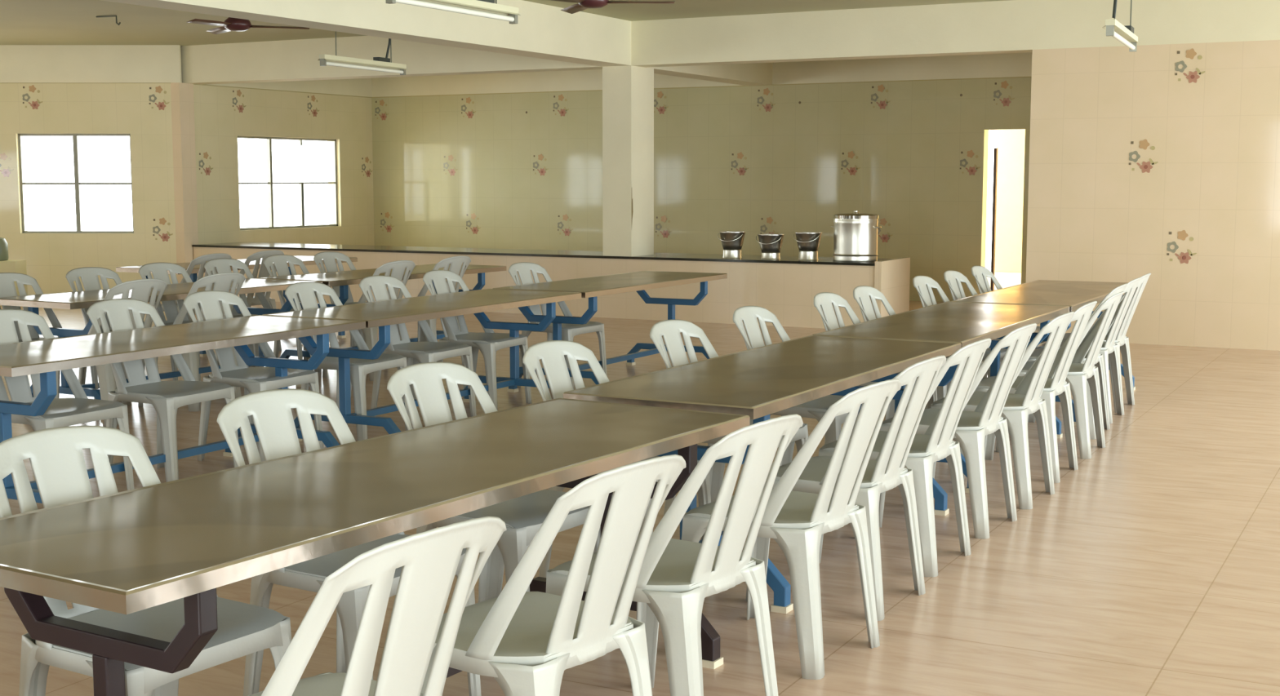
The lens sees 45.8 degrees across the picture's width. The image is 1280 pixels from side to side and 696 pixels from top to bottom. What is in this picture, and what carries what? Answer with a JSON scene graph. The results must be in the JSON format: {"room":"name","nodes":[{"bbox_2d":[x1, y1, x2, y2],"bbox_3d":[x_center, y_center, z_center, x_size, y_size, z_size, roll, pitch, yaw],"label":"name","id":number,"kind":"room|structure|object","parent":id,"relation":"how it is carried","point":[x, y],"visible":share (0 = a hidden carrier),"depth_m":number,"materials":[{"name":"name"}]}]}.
{"room":"eatery","nodes":[
{"label":"eatery","id":0,"kind":"room"},
{"bbox_2d":[0,83,177,295],"bbox_3d":[-8.318,-2.213,19.149,5.000,3.150,0.224,0,6,0],"label":"wall","id":1,"kind":"structure","parent":0,"point":[143,111],"depth_m":19.03,"materials":[{"name":"tile"}]},
{"bbox_2d":[17,133,133,233],"bbox_3d":[-7.103,-2.079,19.159,1.430,1.250,0.095,0,6,0],"label":"window","id":2,"kind":"structure","parent":1,"relation":"in","point":[76,159],"depth_m":19.13,"materials":[{"name":"silver metal"}]},
{"bbox_2d":[0,44,182,83],"bbox_3d":[-8.268,-3.535,18.863,5.100,0.460,0.060,0,6,0],"label":"ceiling beam","id":3,"kind":"structure","parent":1,"relation":"attached to","point":[19,64],"depth_m":18.84,"materials":[{"name":"paint"}]},
{"bbox_2d":[170,82,198,283],"bbox_3d":[-5.820,-1.985,19.181,0.330,2.690,0.240,3,7,28],"label":"trim","id":4,"kind":"structure","parent":1,"relation":"attached to","point":[181,94],"depth_m":19.05,"materials":[{"name":"paint"}]},
{"bbox_2d":[180,46,374,245],"bbox_3d":[-4.940,-2.401,20.829,0.224,3.150,3.800,3,7,28],"label":"wall","id":5,"kind":"structure","parent":0,"point":[340,110],"depth_m":20.76,"materials":[{"name":"tile"}]},
{"bbox_2d":[237,135,337,230],"bbox_3d":[-4.880,-2.278,20.924,0.075,1.245,2.080,3,7,28],"label":"window","id":6,"kind":"structure","parent":5,"relation":"in","point":[268,140],"depth_m":21.03,"materials":[{"name":"silver metal"}]},
{"bbox_2d":[101,0,631,66],"bbox_3d":[-4.445,-2.345,8.209,0.350,0.460,17.900,3,7,28],"label":"ceiling beam","id":7,"kind":"structure","parent":0,"point":[541,31],"depth_m":13.22,"materials":[{"name":"paint"}]},
{"bbox_2d":[0,0,1010,45],"bbox_3d":[-3.355,-2.808,9.740,22.500,0.120,22.300,3,7,28],"label":"ceiling","id":8,"kind":"structure","parent":0,"point":[22,22],"depth_m":15.59,"materials":[{"name":"paint"}]},
{"bbox_2d":[96,15,120,25],"bbox_3d":[-5.397,-3.324,15.388,0.335,0.106,0.016,3,7,28],"label":"ceiling hook","id":9,"kind":"object","parent":8,"relation":"attached to","point":[117,23],"visible":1,"depth_m":15.35,"materials":[{"name":"grey metal"}]},
{"bbox_2d":[186,17,310,34],"bbox_3d":[-3.285,-2.891,12.854,0.940,0.404,1.086,-1,6,-7],"label":"ceiling fan","id":10,"kind":"object","parent":8,"relation":"hanging from","point":[229,24],"visible":0.76,"depth_m":12.78,"materials":[{"name":"brown metal"}]},
{"bbox_2d":[317,31,407,75],"bbox_3d":[-2.407,-2.783,13.212,0.090,0.720,1.250,3,7,24],"label":"lamp","id":11,"kind":"object","parent":8,"relation":"hanging from","point":[380,63],"visible":0.83,"depth_m":13.26,"materials":[{"name":"beige metal"}]},
{"bbox_2d":[385,0,519,24],"bbox_3d":[-1.057,-2.275,8.662,0.090,0.720,1.250,3,7,28],"label":"lamp","id":12,"kind":"object","parent":8,"relation":"hanging from","point":[482,8],"visible":1,"depth_m":8.84,"materials":[{"name":"beige metal"}]},
{"bbox_2d":[550,0,675,13],"bbox_3d":[-0.214,-2.694,11.087,0.940,0.404,1.086,1,6,8],"label":"ceiling fan","id":13,"kind":"object","parent":8,"relation":"hanging from","point":[582,5],"visible":1,"depth_m":11.07,"materials":[{"name":"brown metal"}]},
{"bbox_2d":[1102,0,1137,52],"bbox_3d":[3.019,-2.313,9.449,0.090,0.820,1.277,3,7,24],"label":"lamp","id":14,"kind":"object","parent":8,"relation":"hanging from","point":[1125,35],"visible":1,"depth_m":9.35,"materials":[{"name":"beige metal"}]},
{"bbox_2d":[0,299,1279,695],"bbox_3d":[-3.004,0.368,10.761,22.500,0.120,23.800,3,7,28],"label":"floor","id":15,"kind":"structure","parent":0,"point":[1151,567],"depth_m":5.79,"materials":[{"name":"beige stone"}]},
{"bbox_2d":[0,260,27,296],"bbox_3d":[-7.695,-0.796,18.309,0.450,0.520,0.320,0,6,0],"label":"carton","id":16,"kind":"object","parent":15,"relation":"on","point":[6,266],"visible":0.44,"depth_m":18.15,"materials":[{"name":"beige cardboard"}]},
{"bbox_2d":[0,237,8,261],"bbox_3d":[-7.767,-1.226,18.290,0.260,0.335,0.260,3,7,28],"label":"can","id":17,"kind":"object","parent":16,"relation":"on","point":[3,243],"visible":1,"depth_m":18.24,"materials":[{"name":"silver plastic"}]},
{"bbox_2d":[0,272,98,399],"bbox_3d":[-3.895,-0.030,9.769,0.610,0.894,0.489,3,7,28],"label":"plastic chair","id":18,"kind":"object","parent":15,"relation":"on","point":[7,288],"visible":0.17,"depth_m":9.91,"materials":[{"name":"white plastic"}]},
{"bbox_2d":[0,309,133,490],"bbox_3d":[-2.743,0.280,6.988,0.610,0.894,0.489,3,7,27],"label":"plastic chair","id":19,"kind":"object","parent":15,"relation":"on","point":[61,412],"visible":0.56,"depth_m":7.06,"materials":[{"name":"white plastic"}]},
{"bbox_2d":[54,279,167,426],"bbox_3d":[-3.277,0.006,9.440,0.610,0.894,0.489,4,7,30],"label":"plastic chair","id":20,"kind":"object","parent":15,"relation":"on","point":[141,288],"visible":0.2,"depth_m":9.22,"materials":[{"name":"white plastic"}]},
{"bbox_2d":[65,266,177,405],"bbox_3d":[-3.567,-0.099,10.383,0.610,0.894,0.489,3,7,28],"label":"plastic chair","id":21,"kind":"object","parent":15,"relation":"on","point":[89,275],"visible":0.19,"depth_m":10.44,"materials":[{"name":"white plastic"}]},
{"bbox_2d":[0,426,291,695],"bbox_3d":[-1.197,0.659,3.591,0.610,0.894,0.489,4,8,33],"label":"plastic chair","id":22,"kind":"object","parent":15,"relation":"on","point":[55,456],"visible":0.55,"depth_m":3.61,"materials":[{"name":"white plastic"}]},
{"bbox_2d":[0,278,322,420],"bbox_3d":[-3.221,-0.031,10.411,0.798,0.751,2.260,4,7,30],"label":"steel table","id":23,"kind":"object","parent":15,"relation":"on","point":[85,299],"visible":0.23,"depth_m":9.86,"materials":[{"name":"silver metal"}]},
{"bbox_2d":[86,298,238,482],"bbox_3d":[-2.410,0.210,7.610,0.610,0.894,0.489,3,7,26],"label":"plastic chair","id":24,"kind":"object","parent":15,"relation":"on","point":[166,397],"visible":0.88,"depth_m":7.59,"materials":[{"name":"white plastic"}]},
{"bbox_2d":[138,262,200,381],"bbox_3d":[-3.262,-0.163,10.954,0.610,0.894,0.489,3,7,28],"label":"plastic chair","id":25,"kind":"object","parent":15,"relation":"on","point":[159,270],"visible":0.26,"depth_m":11.04,"materials":[{"name":"white plastic"}]},
{"bbox_2d":[0,315,365,503],"bbox_3d":[-2.315,0.319,7.277,0.798,0.751,2.260,3,7,28],"label":"steel table","id":26,"kind":"object","parent":15,"relation":"on","point":[46,357],"visible":0.61,"depth_m":7.11,"materials":[{"name":"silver metal"}]},
{"bbox_2d":[151,253,231,327],"bbox_3d":[-3.726,-0.347,12.604,0.610,0.894,0.489,4,7,29],"label":"plastic chair","id":27,"kind":"object","parent":15,"relation":"on","point":[202,260],"visible":0.07,"depth_m":12.36,"materials":[{"name":"white plastic"}]},
{"bbox_2d":[137,272,245,411],"bbox_3d":[-2.949,-0.062,10.054,0.610,0.894,0.489,4,7,30],"label":"plastic chair","id":28,"kind":"object","parent":15,"relation":"on","point":[223,282],"visible":0.2,"depth_m":9.84,"materials":[{"name":"white plastic"}]},
{"bbox_2d":[115,255,357,356],"bbox_3d":[-3.594,-0.407,13.781,0.798,0.751,2.260,4,7,30],"label":"steel table","id":29,"kind":"object","parent":15,"relation":"on","point":[307,260],"visible":0.17,"depth_m":13.31,"materials":[{"name":"silver metal"}]},
{"bbox_2d":[204,258,302,367],"bbox_3d":[-2.957,-0.226,11.524,0.610,0.894,0.489,3,7,28],"label":"plastic chair","id":30,"kind":"object","parent":15,"relation":"on","point":[222,265],"visible":0.19,"depth_m":11.63,"materials":[{"name":"white plastic"}]},
{"bbox_2d":[183,290,324,462],"bbox_3d":[-2.106,0.147,8.181,0.610,0.894,0.489,3,7,26],"label":"plastic chair","id":31,"kind":"object","parent":15,"relation":"on","point":[253,380],"visible":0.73,"depth_m":8.19,"materials":[{"name":"white plastic"}]},
{"bbox_2d":[239,249,284,351],"bbox_3d":[-3.421,-0.411,13.175,0.610,0.894,0.489,4,7,29],"label":"plastic chair","id":32,"kind":"object","parent":15,"relation":"on","point":[251,300],"visible":0.38,"depth_m":13.00,"materials":[{"name":"white plastic"}]},
{"bbox_2d":[263,254,355,373],"bbox_3d":[-2.652,-0.290,12.095,0.610,0.894,0.489,3,7,28],"label":"plastic chair","id":33,"kind":"object","parent":15,"relation":"on","point":[280,261],"visible":0.16,"depth_m":12.17,"materials":[{"name":"white plastic"}]},
{"bbox_2d":[284,281,411,441],"bbox_3d":[-1.731,0.069,8.882,0.610,0.894,0.489,3,7,25],"label":"plastic chair","id":34,"kind":"object","parent":15,"relation":"on","point":[359,368],"visible":0.61,"depth_m":8.84,"materials":[{"name":"white plastic"}]},
{"bbox_2d":[216,388,481,695],"bbox_3d":[-0.834,0.585,4.255,0.610,0.894,0.489,4,8,33],"label":"plastic chair","id":35,"kind":"object","parent":15,"relation":"on","point":[270,411],"visible":0.32,"depth_m":4.27,"materials":[{"name":"white plastic"}]},
{"bbox_2d":[313,251,400,346],"bbox_3d":[-2.371,-0.349,12.621,0.610,0.894,0.489,3,7,28],"label":"plastic chair","id":36,"kind":"object","parent":15,"relation":"on","point":[328,257],"visible":0.23,"depth_m":12.72,"materials":[{"name":"white plastic"}]},
{"bbox_2d":[322,260,415,381],"bbox_3d":[-2.039,-0.229,11.544,0.610,0.894,0.489,4,7,30],"label":"plastic chair","id":37,"kind":"object","parent":15,"relation":"on","point":[369,335],"visible":0.21,"depth_m":11.32,"materials":[{"name":"white plastic"}]},
{"bbox_2d":[0,398,750,695],"bbox_3d":[-0.608,0.682,4.030,0.798,0.751,2.450,4,7,31],"label":"steel table","id":38,"kind":"object","parent":15,"relation":"on","point":[131,551],"visible":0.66,"depth_m":3.50,"materials":[{"name":"silver metal"}]},
{"bbox_2d":[248,516,506,695],"bbox_3d":[-0.584,0.737,2.891,0.610,0.894,0.489,5,8,36],"label":"plastic chair","id":39,"kind":"object","parent":15,"relation":"on","point":[429,560],"visible":1,"depth_m":2.69,"materials":[{"name":"white plastic"}]},
{"bbox_2d":[256,263,506,358],"bbox_3d":[-2.041,-0.249,12.365,0.798,0.751,2.260,4,7,30],"label":"steel table","id":40,"kind":"object","parent":15,"relation":"on","point":[341,278],"visible":0.23,"depth_m":11.96,"materials":[{"name":"silver metal"}]},
{"bbox_2d":[359,275,476,416],"bbox_3d":[-1.411,0.002,9.480,0.610,0.894,0.489,3,7,26],"label":"plastic chair","id":41,"kind":"object","parent":15,"relation":"on","point":[431,351],"visible":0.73,"depth_m":9.54,"materials":[{"name":"white plastic"}]},
{"bbox_2d":[262,288,581,441],"bbox_3d":[-1.245,0.096,9.278,0.798,0.751,2.260,3,7,28],"label":"steel table","id":42,"kind":"object","parent":15,"relation":"on","point":[382,314],"visible":0.62,"depth_m":8.92,"materials":[{"name":"blue metal"}]},
{"bbox_2d":[417,256,471,364],"bbox_3d":[-1.688,-0.302,12.202,0.610,0.894,0.489,4,7,30],"label":"plastic chair","id":43,"kind":"object","parent":15,"relation":"on","point":[455,262],"visible":0.2,"depth_m":12.01,"materials":[{"name":"white plastic"}]},
{"bbox_2d":[422,270,531,410],"bbox_3d":[-1.102,-0.063,10.058,0.610,0.894,0.489,3,7,25],"label":"plastic chair","id":44,"kind":"object","parent":15,"relation":"on","point":[488,342],"visible":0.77,"depth_m":10.04,"materials":[{"name":"white plastic"}]},
{"bbox_2d":[386,362,600,602],"bbox_3d":[-0.476,0.512,4.908,0.610,0.894,0.489,4,7,32],"label":"plastic chair","id":45,"kind":"object","parent":15,"relation":"on","point":[522,517],"visible":0.4,"depth_m":4.95,"materials":[{"name":"white plastic"}]},
{"bbox_2d":[191,242,910,328],"bbox_3d":[-1.429,-0.789,17.475,9.100,0.690,0.910,3,7,28],"label":"counter","id":46,"kind":"object","parent":15,"relation":"on","point":[786,286],"depth_m":16.06,"materials":[{"name":"tile"}]},
{"bbox_2d":[191,242,891,266],"bbox_3d":[-1.460,-1.103,17.457,9.030,0.026,0.910,3,7,28],"label":"countertop","id":47,"kind":"structure","parent":46,"relation":"on","point":[456,251],"depth_m":17.16,"materials":[{"name":"stone"}]},
{"bbox_2d":[602,65,653,257],"bbox_3d":[-0.124,-2.016,16.430,0.352,2.018,0.520,3,7,28],"label":"column","id":48,"kind":"structure","parent":46,"relation":"on","point":[628,91],"depth_m":16.24,"materials":[{"name":"paint"}]},
{"bbox_2d":[717,231,745,257],"bbox_3d":[0.976,-1.093,16.013,0.287,0.274,0.278,3,7,28],"label":"bucket","id":49,"kind":"object","parent":46,"relation":"on","point":[732,242],"visible":1,"depth_m":15.93,"materials":[{"name":"grey metal"}]},
{"bbox_2d":[755,233,784,259],"bbox_3d":[1.365,-1.060,15.809,0.287,0.254,0.278,3,7,28],"label":"bucket","id":50,"kind":"object","parent":46,"relation":"on","point":[771,244],"visible":1,"depth_m":15.72,"materials":[{"name":"grey metal"}]},
{"bbox_2d":[793,231,822,260],"bbox_3d":[1.736,-1.051,15.612,0.287,0.280,0.278,3,7,28],"label":"bucket","id":51,"kind":"object","parent":46,"relation":"on","point":[808,242],"visible":1,"depth_m":15.52,"materials":[{"name":"grey metal"}]},
{"bbox_2d":[831,210,880,262],"bbox_3d":[2.186,-1.138,15.362,0.459,0.508,0.459,-2,7,-21],"label":"pot","id":52,"kind":"object","parent":46,"relation":"on","point":[855,233],"visible":1,"depth_m":15.18,"materials":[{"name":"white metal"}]},
{"bbox_2d":[508,262,607,390],"bbox_3d":[-0.616,-0.164,10.967,0.610,0.894,0.489,4,7,31],"label":"plastic chair","id":53,"kind":"object","parent":15,"relation":"on","point":[569,331],"visible":0.48,"depth_m":11.01,"materials":[{"name":"white plastic"}]},
{"bbox_2d":[432,454,685,695],"bbox_3d":[-0.225,0.667,3.521,0.610,0.894,0.489,5,8,37],"label":"plastic chair","id":54,"kind":"object","parent":15,"relation":"on","point":[526,642],"visible":0.86,"depth_m":3.34,"materials":[{"name":"white plastic"}]},
{"bbox_2d":[493,271,727,392],"bbox_3d":[-0.162,-0.131,11.306,0.798,0.751,2.260,3,7,28],"label":"steel table","id":55,"kind":"object","parent":15,"relation":"on","point":[592,287],"visible":0.69,"depth_m":11.16,"materials":[{"name":"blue metal"}]},
{"bbox_2d":[522,340,711,577],"bbox_3d":[-0.099,0.435,5.597,0.610,0.894,0.489,4,7,31],"label":"plastic chair","id":56,"kind":"object","parent":15,"relation":"on","point":[551,353],"visible":0.19,"depth_m":5.68,"materials":[{"name":"white plastic"}]},
{"bbox_2d":[546,413,803,695],"bbox_3d":[0.108,0.602,4.101,0.610,0.894,0.489,5,8,36],"label":"plastic chair","id":57,"kind":"object","parent":15,"relation":"on","point":[676,577],"visible":0.82,"depth_m":3.91,"materials":[{"name":"white plastic"}]},
{"bbox_2d":[649,320,808,515],"bbox_3d":[0.368,0.340,6.452,0.610,0.894,0.489,4,7,30],"label":"plastic chair","id":58,"kind":"object","parent":15,"relation":"on","point":[670,331],"visible":0.3,"depth_m":6.57,"materials":[{"name":"white plastic"}]},
{"bbox_2d":[563,335,961,613],"bbox_3d":[0.602,0.440,6.199,0.798,0.751,2.260,4,7,29],"label":"steel table","id":59,"kind":"object","parent":15,"relation":"on","point":[759,383],"visible":0.42,"depth_m":5.77,"materials":[{"name":"silver metal"}]},
{"bbox_2d":[681,378,901,679],"bbox_3d":[0.493,0.524,4.799,0.610,0.894,0.489,4,8,35],"label":"plastic chair","id":60,"kind":"object","parent":15,"relation":"on","point":[797,521],"visible":0.77,"depth_m":4.59,"materials":[{"name":"white plastic"}]},
{"bbox_2d":[733,306,857,466],"bbox_3d":[0.759,0.260,7.167,0.610,0.894,0.489,4,7,29],"label":"plastic chair","id":61,"kind":"object","parent":15,"relation":"on","point":[816,409],"visible":0.35,"depth_m":7.21,"materials":[{"name":"white plastic"}]},
{"bbox_2d":[746,355,946,621],"bbox_3d":[0.760,0.457,5.405,0.610,0.894,0.489,4,7,32],"label":"plastic chair","id":62,"kind":"object","parent":15,"relation":"on","point":[888,471],"visible":0.59,"depth_m":5.25,"materials":[{"name":"white plastic"}]},
{"bbox_2d":[813,292,937,444],"bbox_3d":[1.234,0.163,8.040,0.610,0.894,0.489,3,7,28],"label":"plastic chair","id":63,"kind":"object","parent":15,"relation":"on","point":[823,301],"visible":0.22,"depth_m":8.15,"materials":[{"name":"white plastic"}]},
{"bbox_2d":[853,285,951,420],"bbox_3d":[1.513,0.106,8.546,0.610,0.894,0.489,3,7,28],"label":"plastic chair","id":64,"kind":"object","parent":15,"relation":"on","point":[861,294],"visible":0.2,"depth_m":8.67,"materials":[{"name":"white plastic"}]},
{"bbox_2d":[818,337,991,577],"bbox_3d":[1.052,0.393,5.972,0.610,0.894,0.489,4,7,31],"label":"plastic chair","id":65,"kind":"object","parent":15,"relation":"on","point":[937,444],"visible":0.65,"depth_m":5.78,"materials":[{"name":"white plastic"}]},
{"bbox_2d":[812,301,1069,493],"bbox_3d":[1.690,0.216,8.202,0.798,0.751,2.260,3,7,28],"label":"steel table","id":66,"kind":"object","parent":15,"relation":"on","point":[966,323],"visible":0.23,"depth_m":7.96,"materials":[{"name":"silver metal"}]},
{"bbox_2d":[879,323,1036,538],"bbox_3d":[1.389,0.325,6.582,0.610,0.894,0.489,4,7,31],"label":"plastic chair","id":67,"kind":"object","parent":15,"relation":"on","point":[972,428],"visible":0.77,"depth_m":6.38,"materials":[{"name":"white plastic"}]},
{"bbox_2d":[912,275,1007,408],"bbox_3d":[2.013,0.004,9.463,0.610,0.894,0.489,3,7,28],"label":"plastic chair","id":68,"kind":"object","parent":15,"relation":"on","point":[923,285],"visible":0.19,"depth_m":9.56,"materials":[{"name":"white plastic"}]},
{"bbox_2d":[943,270,1040,366],"bbox_3d":[2.316,-0.058,10.013,0.610,0.894,0.489,3,7,28],"label":"plastic chair","id":69,"kind":"object","parent":15,"relation":"on","point":[953,279],"visible":0.21,"depth_m":10.15,"materials":[{"name":"white plastic"}]},
{"bbox_2d":[930,311,1074,509],"bbox_3d":[1.712,0.263,7.144,0.610,0.894,0.489,4,7,30],"label":"plastic chair","id":70,"kind":"object","parent":15,"relation":"on","point":[1027,400],"visible":0.7,"depth_m":6.95,"materials":[{"name":"white plastic"}]},
{"bbox_2d":[971,266,1046,378],"bbox_3d":[2.614,-0.118,10.553,0.610,0.894,0.489,3,7,28],"label":"plastic chair","id":71,"kind":"object","parent":15,"relation":"on","point":[980,273],"visible":0.18,"depth_m":10.68,"materials":[{"name":"white plastic"}]},
{"bbox_2d":[974,301,1097,483],"bbox_3d":[2.001,0.195,7.747,0.610,0.894,0.489,4,7,29],"label":"plastic chair","id":72,"kind":"object","parent":15,"relation":"on","point":[1055,384],"visible":0.59,"depth_m":7.62,"materials":[{"name":"white plastic"}]},
{"bbox_2d":[951,280,1136,426],"bbox_3d":[2.768,-0.007,10.198,0.798,0.751,2.260,3,7,28],"label":"steel table","id":73,"kind":"object","parent":15,"relation":"on","point":[1075,295],"visible":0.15,"depth_m":9.86,"materials":[{"name":"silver metal"}]},
{"bbox_2d":[995,291,1124,459],"bbox_3d":[2.344,0.124,8.389,0.610,0.894,0.489,3,7,28],"label":"plastic chair","id":74,"kind":"object","parent":15,"relation":"on","point":[1078,373],"visible":0.61,"depth_m":8.19,"materials":[{"name":"white plastic"}]},
{"bbox_2d":[1008,284,1127,439],"bbox_3d":[2.560,0.055,9.006,0.610,0.894,0.489,3,7,28],"label":"plastic chair","id":75,"kind":"object","parent":15,"relation":"on","point":[1099,362],"visible":0.29,"depth_m":9.07,"materials":[{"name":"white plastic"}]},
{"bbox_2d":[1035,277,1141,423],"bbox_3d":[2.825,-0.008,9.564,0.610,0.894,0.489,3,7,28],"label":"plastic chair","id":76,"kind":"object","parent":15,"relation":"on","point":[1109,348],"visible":0.48,"depth_m":9.43,"materials":[{"name":"white plastic"}]},
{"bbox_2d":[1062,273,1151,413],"bbox_3d":[3.032,-0.056,9.995,0.610,0.894,0.489,3,7,28],"label":"plastic chair","id":77,"kind":"object","parent":15,"relation":"on","point":[1122,340],"visible":0.44,"depth_m":9.88,"materials":[{"name":"white plastic"}]},
{"bbox_2d":[371,52,1031,302],"bbox_3d":[0.804,-2.313,20.045,10.670,3.150,0.204,3,7,28],"label":"wall","id":78,"kind":"structure","parent":0,"point":[505,160],"depth_m":19.75,"materials":[{"name":"tile"}]},
{"bbox_2d":[649,62,772,85],"bbox_3d":[0.719,-3.424,17.873,0.350,0.460,3.480,3,7,28],"label":"trim","id":79,"kind":"structure","parent":78,"relation":"attached to","point":[758,73],"depth_m":18.26,"materials":[{"name":"paint"}]},
{"bbox_2d":[990,147,997,291],"bbox_3d":[4.306,-1.500,18.438,0.030,1.850,0.060,3,7,28],"label":"door","id":80,"kind":"structure","parent":78,"relation":"in","point":[995,157],"depth_m":18.41,"materials":[{"name":"white paint"}]},
{"bbox_2d":[994,129,1025,272],"bbox_3d":[5.422,-2.222,20.353,1.230,2.900,0.250,3,7,28],"label":"wall","id":81,"kind":"structure","parent":0,"point":[1011,144],"depth_m":20.47,"materials":[{"name":"white paint"}]},
{"bbox_2d":[986,271,1021,289],"bbox_3d":[4.819,-0.912,20.611,3.200,0.240,0.080,3,7,28],"label":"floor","id":82,"kind":"structure","parent":81,"relation":"attached to","point":[1006,280],"depth_m":20.49,"materials":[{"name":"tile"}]},
{"bbox_2d":[1025,40,1279,351],"bbox_3d":[6.686,-1.264,12.718,6.780,2.690,0.254,3,7,28],"label":"wall","id":83,"kind":"structure","parent":0,"point":[1162,162],"depth_m":13.61,"materials":[{"name":"tile"}]},
{"bbox_2d":[180,0,1279,84],"bbox_3d":[1.925,-3.114,15.098,17.600,0.460,0.320,3,7,28],"label":"ceiling beam","id":84,"kind":"structure","parent":83,"relation":"attached to","point":[1012,26],"depth_m":14.97,"materials":[{"name":"paint"}]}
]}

